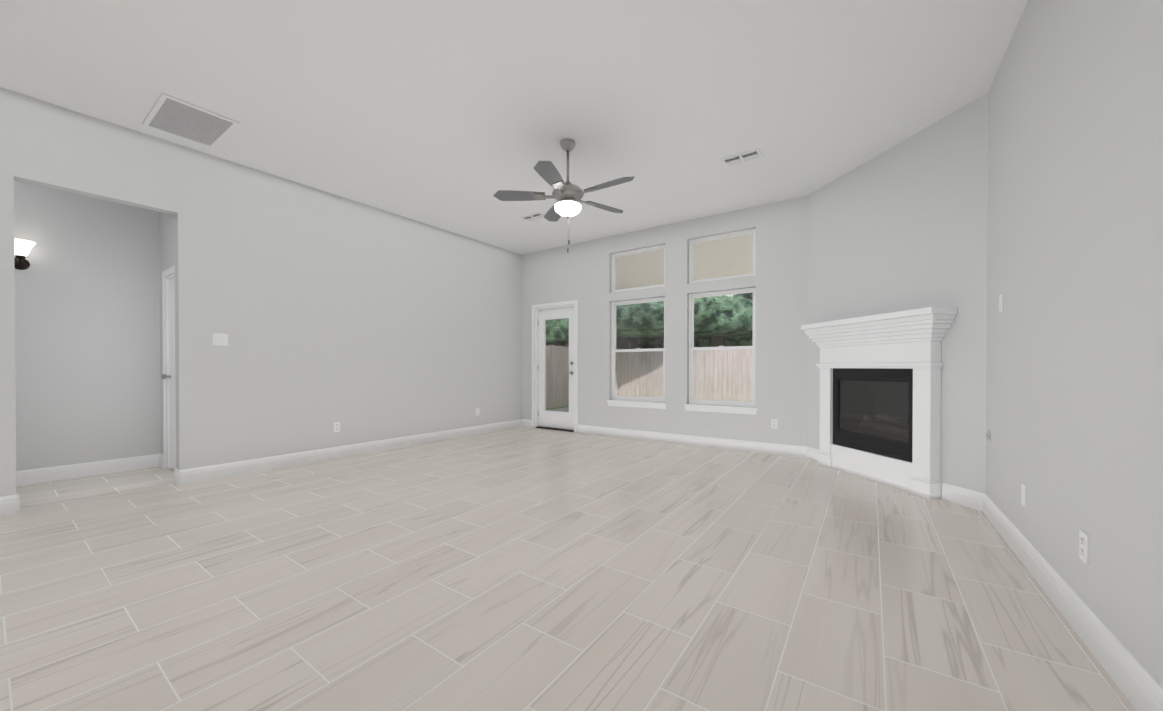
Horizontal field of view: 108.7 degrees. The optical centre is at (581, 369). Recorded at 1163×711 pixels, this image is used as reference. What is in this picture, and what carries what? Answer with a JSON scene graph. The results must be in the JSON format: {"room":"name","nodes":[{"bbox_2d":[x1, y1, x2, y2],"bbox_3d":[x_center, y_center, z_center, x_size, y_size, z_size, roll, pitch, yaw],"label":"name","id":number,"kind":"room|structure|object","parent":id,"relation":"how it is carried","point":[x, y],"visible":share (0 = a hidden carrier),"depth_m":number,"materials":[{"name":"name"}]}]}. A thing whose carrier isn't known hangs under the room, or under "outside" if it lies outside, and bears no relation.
{"room":"living room","nodes":[
{"label":"living room","id":0,"kind":"room"},
{"bbox_2d":[14,181,160,470],"bbox_3d":[-5.277,-0.489,3.438,0.120,3.050,2.790,0,0,35],"label":"wall","id":1,"kind":"structure","parent":0,"point":[87,327],"depth_m":4.03,"materials":[{"name":"white paint"}]},
{"bbox_2d":[14,238,35,269],"bbox_3d":[-4.924,-1.009,3.658,0.204,0.237,0.170,0,0,35],"label":"light","id":2,"kind":"object","parent":1,"relation":"attached to","point":[22,248],"visible":0.9,"depth_m":3.65,"materials":[{"name":"brown metal"}]},
{"bbox_2d":[16,454,159,485],"bbox_3d":[-5.221,0.970,3.409,0.016,0.132,2.550,0,0,35],"label":"baseboard","id":3,"kind":"structure","parent":1,"relation":"attached to","point":[42,475],"depth_m":4.02,"materials":[{"name":"white paint"}]},
{"bbox_2d":[159,212,174,455],"bbox_3d":[-4.048,-0.494,4.210,1.020,3.050,0.120,0,0,35],"label":"wall","id":4,"kind":"structure","parent":0,"point":[166,242],"depth_m":4.33,"materials":[{"name":"white paint"}]},
{"bbox_2d":[159,454,162,467],"bbox_3d":[-4.436,0.963,4.406,0.170,0.132,0.016,0,0,35],"label":"baseboard","id":5,"kind":"structure","parent":4,"relation":"attached to","point":[161,460],"depth_m":4.41,"materials":[{"name":"white paint"}]},
{"bbox_2d":[161,273,175,469],"bbox_3d":[-3.981,0.038,4.134,0.734,1.987,0.171,0,0,35],"label":"door","id":6,"kind":"structure","parent":4,"relation":"in","point":[169,376],"depth_m":4.28,"materials":[{"name":"white paint"}]},
{"bbox_2d":[162,265,174,468],"bbox_3d":[-4.005,0.008,4.100,0.854,2.047,0.016,0,0,35],"label":"door frame","id":7,"kind":"structure","parent":4,"relation":"attached to","point":[169,271],"depth_m":4.31,"materials":[{"name":"white paint"}]},
{"bbox_2d":[0,87,521,496],"bbox_3d":[-3.659,-0.491,3.770,0.120,3.050,8.940,0,0,35],"label":"wall","id":8,"kind":"structure","parent":0,"point":[358,321],"depth_m":4.41,"materials":[{"name":"white paint"}]},
{"bbox_2d":[0,494,16,515],"bbox_3d":[-5.126,0.983,1.548,0.016,0.132,3.600,0,0,35],"label":"baseboard","id":9,"kind":"structure","parent":8,"relation":"attached to","point":[8,504],"depth_m":2.99,"materials":[{"name":"white paint"}]},
{"bbox_2d":[17,492,19,511],"bbox_3d":[-4.151,0.973,3.072,0.120,0.132,0.016,0,0,35],"label":"baseboard","id":10,"kind":"structure","parent":8,"relation":"attached to","point":[18,503],"depth_m":3.04,"materials":[{"name":"white paint"}]},
{"bbox_2d":[174,468,179,484],"bbox_3d":[-3.664,0.968,3.773,0.120,0.132,0.016,0,0,35],"label":"baseboard","id":11,"kind":"structure","parent":8,"relation":"attached to","point":[176,476],"depth_m":3.75,"materials":[{"name":"white paint"}]},
{"bbox_2d":[212,333,227,345],"bbox_3d":[-3.439,-0.288,3.971,0.012,0.114,0.116,0,0,35],"label":"light switch","id":12,"kind":"object","parent":8,"relation":"attached to","point":[219,339],"visible":1,"depth_m":3.97,"materials":[{"name":"white plastic"}]},
{"bbox_2d":[333,422,339,431],"bbox_3d":[-2.842,0.666,4.841,0.009,0.114,0.070,0,0,35],"label":"electrical outlet","id":13,"kind":"object","parent":8,"relation":"attached to","point":[336,426],"visible":1,"depth_m":4.84,"materials":[{"name":"white plastic"}]},
{"bbox_2d":[180,419,521,484],"bbox_3d":[-2.329,0.955,5.577,0.016,0.132,4.470,0,0,35],"label":"baseboard","id":14,"kind":"structure","parent":8,"relation":"attached to","point":[200,474],"depth_m":4.72,"materials":[{"name":"white paint"}]},
{"bbox_2d":[0,0,1027,254],"bbox_3d":[-1.700,-2.082,2.398,7.530,0.150,9.540,0,0,35],"label":"ceiling","id":15,"kind":"structure","parent":0,"point":[454,116],"depth_m":2.96,"materials":[{"name":"white paint"}]},
{"bbox_2d":[142,93,239,147],"bbox_3d":[-3.189,-2.007,3.402,0.680,0.011,0.450,0,0,35],"label":"ceiling vent","id":16,"kind":"object","parent":15,"relation":"in","point":[174,116],"visible":1,"depth_m":3.38,"materials":[{"name":"white metal"}]},
{"bbox_2d":[520,212,544,221],"bbox_3d":[-0.630,-2.022,5.527,0.340,0.010,0.190,0,0,35],"label":"ceiling vent","id":17,"kind":"object","parent":15,"relation":"in","point":[534,216],"visible":0.83,"depth_m":5.53,"materials":[{"name":"white metal"}]},
{"bbox_2d":[493,139,633,252],"bbox_3d":[-0.070,-1.528,3.668,1.195,0.974,1.257,0,0,35],"label":"ceiling fan","id":18,"kind":"object","parent":15,"relation":"hanging from","point":[567,195],"visible":1,"depth_m":3.64,"materials":[{"name":"silver metal"}]},
{"bbox_2d":[721,148,762,167],"bbox_3d":[1.526,-2.012,3.969,0.340,0.010,0.190,0,0,35],"label":"ceiling vent","id":19,"kind":"object","parent":15,"relation":"in","point":[744,157],"visible":0.98,"depth_m":3.96,"materials":[{"name":"white metal"}]},
{"bbox_2d":[0,427,1135,710],"bbox_3d":[-1.780,1.104,2.305,7.530,0.120,9.260,0,0,35],"label":"floor","id":20,"kind":"structure","parent":0,"point":[526,569],"depth_m":1.97,"materials":[{"name":"tile"}]},
{"bbox_2d":[801,307,956,498],"bbox_3d":[2.877,0.272,3.963,0.665,1.520,1.440,0,0,-10],"label":"fireplace","id":21,"kind":"object","parent":20,"relation":"on","point":[880,398],"visible":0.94,"depth_m":3.77,"materials":[{"name":"white paint"}]},
{"bbox_2d":[522,195,807,445],"bbox_3d":[1.369,-0.505,5.830,6.150,3.050,0.180,0,0,35],"label":"wall","id":22,"kind":"structure","parent":0,"point":[580,272],"depth_m":5.70,"materials":[{"name":"white paint"}]},
{"bbox_2d":[535,304,574,431],"bbox_3d":[-0.409,-0.027,7.061,0.864,2.077,0.186,0,0,35],"label":"back door","id":23,"kind":"structure","parent":22,"relation":"in","point":[561,420],"depth_m":7.09,"materials":[{"name":"white paint"}]},
{"bbox_2d":[532,300,577,432],"bbox_3d":[-0.462,-0.056,6.984,0.980,2.135,0.016,0,0,35],"label":"door frame","id":24,"kind":"structure","parent":22,"relation":"attached to","point":[575,302],"depth_m":6.91,"materials":[{"name":"white paint"}]},
{"bbox_2d":[606,297,666,408],"bbox_3d":[0.830,-0.243,6.161,0.980,1.591,0.163,0,0,35],"label":"window","id":25,"kind":"structure","parent":22,"relation":"in","point":[614,349],"depth_m":6.20,"materials":[{"name":"white plastic"}]},
{"bbox_2d":[611,244,664,292],"bbox_3d":[0.854,-1.478,6.187,0.902,0.602,0.080,0,0,35],"label":"window","id":26,"kind":"structure","parent":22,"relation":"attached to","point":[614,264],"depth_m":6.22,"materials":[{"name":"white plastic"}]},
{"bbox_2d":[522,419,806,457],"bbox_3d":[0.779,0.952,6.130,4.490,0.132,0.016,0,0,35],"label":"baseboard","id":27,"kind":"structure","parent":22,"relation":"attached to","point":[764,447],"depth_m":5.58,"materials":[{"name":"white paint"}]},
{"bbox_2d":[684,287,757,414],"bbox_3d":[1.828,-0.238,5.468,0.950,1.591,0.163,0,0,35],"label":"window","id":28,"kind":"structure","parent":22,"relation":"in","point":[692,347],"depth_m":5.47,"materials":[{"name":"white plastic"}]},
{"bbox_2d":[689,228,755,282],"bbox_3d":[1.852,-1.473,5.494,0.872,0.602,0.080,0,0,35],"label":"window","id":29,"kind":"structure","parent":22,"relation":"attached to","point":[692,242],"depth_m":5.48,"materials":[{"name":"white plastic"}]},
{"bbox_2d":[771,419,777,428],"bbox_3d":[2.337,0.655,5.050,0.070,0.114,0.009,0,0,35],"label":"electrical outlet","id":30,"kind":"object","parent":22,"relation":"attached to","point":[774,423],"visible":1,"depth_m":5.05,"materials":[{"name":"white plastic"}]},
{"bbox_2d":[807,93,987,493],"bbox_3d":[2.850,-0.492,3.953,0.120,3.050,1.838,0,0,-10],"label":"wall","id":31,"kind":"structure","parent":0,"point":[901,226],"depth_m":3.47,"materials":[{"name":"white paint"}]},
{"bbox_2d":[806,447,984,511],"bbox_3d":[2.783,0.967,3.951,0.016,0.132,1.838,0,0,-10],"label":"baseboard","id":32,"kind":"structure","parent":31,"relation":"attached to","point":[969,498],"depth_m":3.21,"materials":[{"name":"white paint"}]},
{"bbox_2d":[986,0,1162,688],"bbox_3d":[1.271,-0.469,0.456,0.180,3.050,9.120,0,0,35],"label":"wall","id":33,"kind":"structure","parent":0,"point":[1074,398],"depth_m":1.65,"materials":[{"name":"white paint"}]},
{"bbox_2d":[986,430,990,439],"bbox_3d":[2.884,0.464,2.959,0.016,0.072,0.072,0,0,35],"label":"key","id":34,"kind":"object","parent":33,"relation":"attached to","point":[988,434],"visible":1,"depth_m":2.94,"materials":[{"name":"silver metal"}]},
{"bbox_2d":[998,294,1002,312],"bbox_3d":[2.709,-0.429,2.697,0.012,0.114,0.070,0,0,35],"label":"light switch","id":35,"kind":"object","parent":33,"relation":"attached to","point":[1000,307],"visible":1,"depth_m":2.69,"materials":[{"name":"white plastic"}]},
{"bbox_2d":[1021,483,1025,506],"bbox_3d":[2.421,0.687,2.283,0.006,0.114,0.070,0,0,35],"label":"outlet","id":36,"kind":"object","parent":33,"relation":"attached to","point":[1023,494],"visible":1,"depth_m":2.28,"materials":[{"name":"white plastic"}]},
{"bbox_2d":[983,494,1162,710],"bbox_3d":[0.769,0.994,-0.086,0.016,0.132,7.640,0,0,35],"label":"baseboard","id":37,"kind":"structure","parent":33,"relation":"attached to","point":[1140,688],"depth_m":1.59,"materials":[{"name":"white paint"}]},
{"bbox_2d":[1079,529,1088,564],"bbox_3d":[1.969,0.694,1.635,0.009,0.114,0.070,0,0,35],"label":"electrical outlet","id":38,"kind":"object","parent":33,"relation":"attached to","point":[1083,546],"visible":1,"depth_m":1.62,"materials":[{"name":"white plastic"}]},
{"label":"outside","id":39,"kind":"structure","parent":0,"visible":0},
{"bbox_2d":[546,406,568,409],"bbox_3d":[18.685,1.125,26.847,80.000,0.200,54.080,0,0,35],"label":"ground","id":40,"kind":"structure","parent":39,"point":[556,407],"depth_m":12.26,"materials":[{"name":"green plant"}]},
{"bbox_2d":[546,318,568,346],"bbox_3d":[-1.035,-3.141,18.503,6.818,8.447,6.407,0,0,35],"label":"tree","id":41,"kind":"object","parent":40,"relation":"on","point":[550,333],"depth_m":16.18,"materials":[{"name":"green plant"}]},
{"bbox_2d":[550,407,568,411],"bbox_3d":[2.288,1.099,8.051,8.100,0.110,4.500,0,0,35],"label":"patio slab","id":42,"kind":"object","parent":40,"relation":"on","point":[562,409],"depth_m":10.75,"materials":[{"name":"grey concrete"}]},
{"bbox_2d":[546,345,618,407],"bbox_3d":[-0.794,0.205,12.237,0.151,1.842,7.430,0,0,35],"label":"fence","id":43,"kind":"object","parent":40,"relation":"on","point":[558,395],"depth_m":12.24,"materials":[{"name":"brown wood"}]},
{"bbox_2d":[617,338,627,348],"bbox_3d":[1.802,-3.995,17.187,8.392,10.173,7.984,0,0,35],"label":"tree","id":44,"kind":"object","parent":40,"relation":"on","point":[622,341],"depth_m":16.82,"materials":[{"name":"green plant"}]},
{"bbox_2d":[616,337,663,348],"bbox_3d":[2.739,-1.530,19.106,4.028,5.216,3.879,0,0,35],"label":"tree","id":45,"kind":"object","parent":40,"relation":"on","point":[651,345],"depth_m":18.48,"materials":[{"name":"green plant"}]},
{"bbox_2d":[617,349,751,401],"bbox_3d":[6.042,0.205,12.138,28.000,1.842,0.151,0,0,35],"label":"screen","id":46,"kind":"object","parent":40,"relation":"on","point":[704,381],"depth_m":13.53,"materials":[{"name":"brown wood"}]},
{"bbox_2d":[616,293,752,362],"bbox_3d":[4.006,-3.311,15.354,6.802,8.829,7.319,0,0,35],"label":"tree","id":47,"kind":"object","parent":40,"relation":"on","point":[705,311],"depth_m":12.99,"materials":[{"name":"green plant"}]},
{"bbox_2d":[694,337,752,356],"bbox_3d":[5.730,-1.301,16.414,4.325,4.795,3.385,0,0,35],"label":"tree","id":48,"kind":"object","parent":40,"relation":"on","point":[701,342],"depth_m":16.13,"materials":[{"name":"green plant"}]},
{"bbox_2d":[723,337,749,345],"bbox_3d":[6.855,-1.635,15.722,4.527,5.473,3.637,0,0,35],"label":"tree","id":49,"kind":"object","parent":40,"relation":"on","point":[742,340],"depth_m":15.18,"materials":[{"name":"green plant"}]},
{"bbox_3d":[3.550,-0.408,9.770,7.980,2.880,0.180,0,0,35],"label":"posts","id":50,"kind":"object","parent":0,"visible":0},
{"bbox_2d":[616,234,752,289],"bbox_3d":[2.317,-1.936,8.072,8.300,0.200,4.600,0,0,35],"label":"roof","id":51,"kind":"structure","parent":50,"relation":"on","point":[729,246],"depth_m":7.42,"materials":[{"name":"white"}]}
]}

